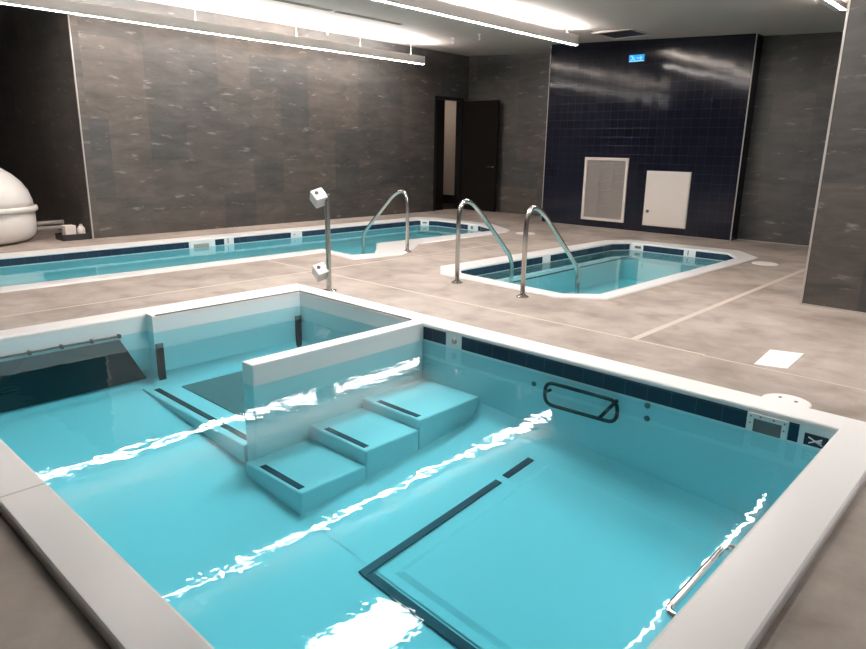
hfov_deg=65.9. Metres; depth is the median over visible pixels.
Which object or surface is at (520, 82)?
wall
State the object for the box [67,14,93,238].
trim
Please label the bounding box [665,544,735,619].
grab bar
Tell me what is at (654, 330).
trim
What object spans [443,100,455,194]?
wall
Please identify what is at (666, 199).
access panel
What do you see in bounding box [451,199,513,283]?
pool handrail
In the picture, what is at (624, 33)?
grille
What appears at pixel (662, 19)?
ceiling
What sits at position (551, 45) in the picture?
trim
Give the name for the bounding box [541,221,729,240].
baseboard
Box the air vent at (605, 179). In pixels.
[581,157,628,222]
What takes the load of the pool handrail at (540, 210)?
on the floor at (826, 609)
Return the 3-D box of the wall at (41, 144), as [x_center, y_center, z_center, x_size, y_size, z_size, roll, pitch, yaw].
[-7.095,-3.661,11.466,5.600,3.800,0.110,14,20,41]
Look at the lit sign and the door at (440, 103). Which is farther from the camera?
the door at (440, 103)
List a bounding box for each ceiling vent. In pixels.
[273,0,332,11]
[334,11,401,24]
[592,29,651,38]
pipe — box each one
[36,220,63,224]
[37,225,60,230]
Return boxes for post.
[310,188,336,291]
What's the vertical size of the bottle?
0.203 m
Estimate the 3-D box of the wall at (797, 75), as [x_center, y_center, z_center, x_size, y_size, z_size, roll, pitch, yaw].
[7.781,-2.620,8.471,7.150,3.800,0.120,14,20,41]
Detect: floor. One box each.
[0,209,865,648]
[443,203,454,209]
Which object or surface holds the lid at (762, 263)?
on the floor at (826, 609)
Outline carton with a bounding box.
[61,224,76,234]
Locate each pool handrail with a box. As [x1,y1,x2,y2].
[361,190,411,253]
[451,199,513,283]
[516,205,579,298]
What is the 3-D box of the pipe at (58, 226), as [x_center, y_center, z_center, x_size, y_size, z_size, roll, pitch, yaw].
[-5.825,-1.467,10.151,0.062,0.062,0.550,14,20,41]
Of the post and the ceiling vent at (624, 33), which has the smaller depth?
the post
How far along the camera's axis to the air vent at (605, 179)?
12.39 m
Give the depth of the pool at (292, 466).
4.04 m
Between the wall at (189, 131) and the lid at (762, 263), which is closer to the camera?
the lid at (762, 263)
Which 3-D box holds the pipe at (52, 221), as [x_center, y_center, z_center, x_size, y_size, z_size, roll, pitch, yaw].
[-5.847,-1.538,10.105,0.062,0.062,0.480,14,20,41]
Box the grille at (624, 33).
[600,30,645,37]
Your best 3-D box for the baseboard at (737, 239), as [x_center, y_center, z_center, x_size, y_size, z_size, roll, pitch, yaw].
[5.928,-1.229,10.509,2.220,0.010,0.010,14,20,41]
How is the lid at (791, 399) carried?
on the floor at (826, 609)
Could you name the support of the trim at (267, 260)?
on the floor at (826, 609)
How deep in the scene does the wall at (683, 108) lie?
11.50 m
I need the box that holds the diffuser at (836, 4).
[826,0,845,9]
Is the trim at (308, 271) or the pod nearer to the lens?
the trim at (308, 271)
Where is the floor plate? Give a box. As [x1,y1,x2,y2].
[754,350,803,368]
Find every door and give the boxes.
[435,99,444,209]
[460,100,499,211]
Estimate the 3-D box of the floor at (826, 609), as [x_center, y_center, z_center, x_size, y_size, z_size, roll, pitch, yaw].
[-1.149,-0.784,8.388,19.400,0.001,16.600,14,20,41]
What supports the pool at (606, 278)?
in the floor at (826, 609)
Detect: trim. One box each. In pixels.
[0,271,311,316]
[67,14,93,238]
[267,260,865,390]
[331,244,495,268]
[433,96,463,210]
[443,194,453,203]
[541,45,551,220]
[632,268,804,339]
[730,33,757,240]
[800,0,850,303]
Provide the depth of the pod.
9.27 m
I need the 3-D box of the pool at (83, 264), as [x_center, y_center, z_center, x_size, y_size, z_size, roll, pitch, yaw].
[-3.221,-0.656,8.526,3.360,0.425,12.520,14,20,41]
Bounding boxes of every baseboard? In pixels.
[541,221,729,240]
[737,239,808,246]
[802,303,865,313]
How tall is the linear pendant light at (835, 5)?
0.108 m
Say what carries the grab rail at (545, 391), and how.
attached to the pool at (292, 466)
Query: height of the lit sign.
0.120 m
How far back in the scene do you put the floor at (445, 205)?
16.63 m
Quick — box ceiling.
[0,0,847,55]
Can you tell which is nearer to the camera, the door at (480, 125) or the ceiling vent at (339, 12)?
the ceiling vent at (339, 12)
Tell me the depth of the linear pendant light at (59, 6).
9.89 m
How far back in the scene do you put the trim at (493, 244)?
8.81 m
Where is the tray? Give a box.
[55,231,91,240]
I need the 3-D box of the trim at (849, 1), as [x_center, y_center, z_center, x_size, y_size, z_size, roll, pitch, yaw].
[3.584,-1.692,6.072,0.018,3.092,0.018,14,20,41]
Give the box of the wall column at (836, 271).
[802,0,865,312]
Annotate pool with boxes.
[0,217,509,292]
[0,284,865,648]
[440,240,758,299]
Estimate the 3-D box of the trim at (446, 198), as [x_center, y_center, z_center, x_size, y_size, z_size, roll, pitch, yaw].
[-0.383,-3.102,16.796,2.360,0.220,2.340,14,20,41]
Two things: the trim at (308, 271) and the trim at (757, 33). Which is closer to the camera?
the trim at (308, 271)
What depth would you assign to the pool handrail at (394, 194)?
9.26 m
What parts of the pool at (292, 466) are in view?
hinge rail, dark panel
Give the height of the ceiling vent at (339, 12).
0.022 m
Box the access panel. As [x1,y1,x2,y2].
[642,171,691,228]
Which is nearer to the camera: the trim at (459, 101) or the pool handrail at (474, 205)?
the pool handrail at (474, 205)
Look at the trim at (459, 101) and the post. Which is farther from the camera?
the trim at (459, 101)
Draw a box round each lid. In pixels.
[516,232,534,234]
[752,261,777,265]
[762,393,811,407]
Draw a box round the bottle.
[77,224,85,233]
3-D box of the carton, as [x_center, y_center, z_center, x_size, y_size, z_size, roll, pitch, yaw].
[-5.403,-1.375,9.922,0.170,0.198,0.150,14,20,41]
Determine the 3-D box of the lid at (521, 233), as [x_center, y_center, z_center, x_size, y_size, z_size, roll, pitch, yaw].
[1.594,-1.575,11.545,0.340,0.010,0.340,14,20,41]
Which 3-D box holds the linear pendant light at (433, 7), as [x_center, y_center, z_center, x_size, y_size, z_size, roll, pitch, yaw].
[-0.463,-3.857,7.772,0.136,0.262,7.942,14,20,41]
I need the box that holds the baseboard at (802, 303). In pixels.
[802,303,865,313]
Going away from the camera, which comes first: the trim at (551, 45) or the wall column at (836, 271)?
the wall column at (836, 271)
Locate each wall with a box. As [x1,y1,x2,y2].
[0,0,100,237]
[75,0,468,237]
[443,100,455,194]
[468,53,549,215]
[542,33,763,240]
[737,32,842,245]
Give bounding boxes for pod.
[0,168,37,244]
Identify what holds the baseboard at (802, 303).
attached to the wall column at (836, 271)
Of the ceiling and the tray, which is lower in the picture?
the tray
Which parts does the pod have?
lid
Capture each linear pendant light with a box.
[0,0,424,64]
[368,0,578,45]
[816,0,847,11]
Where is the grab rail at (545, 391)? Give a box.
[543,382,618,422]
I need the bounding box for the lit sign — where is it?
[629,54,645,62]
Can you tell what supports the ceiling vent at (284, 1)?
in the ceiling
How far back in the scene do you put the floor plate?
4.70 m

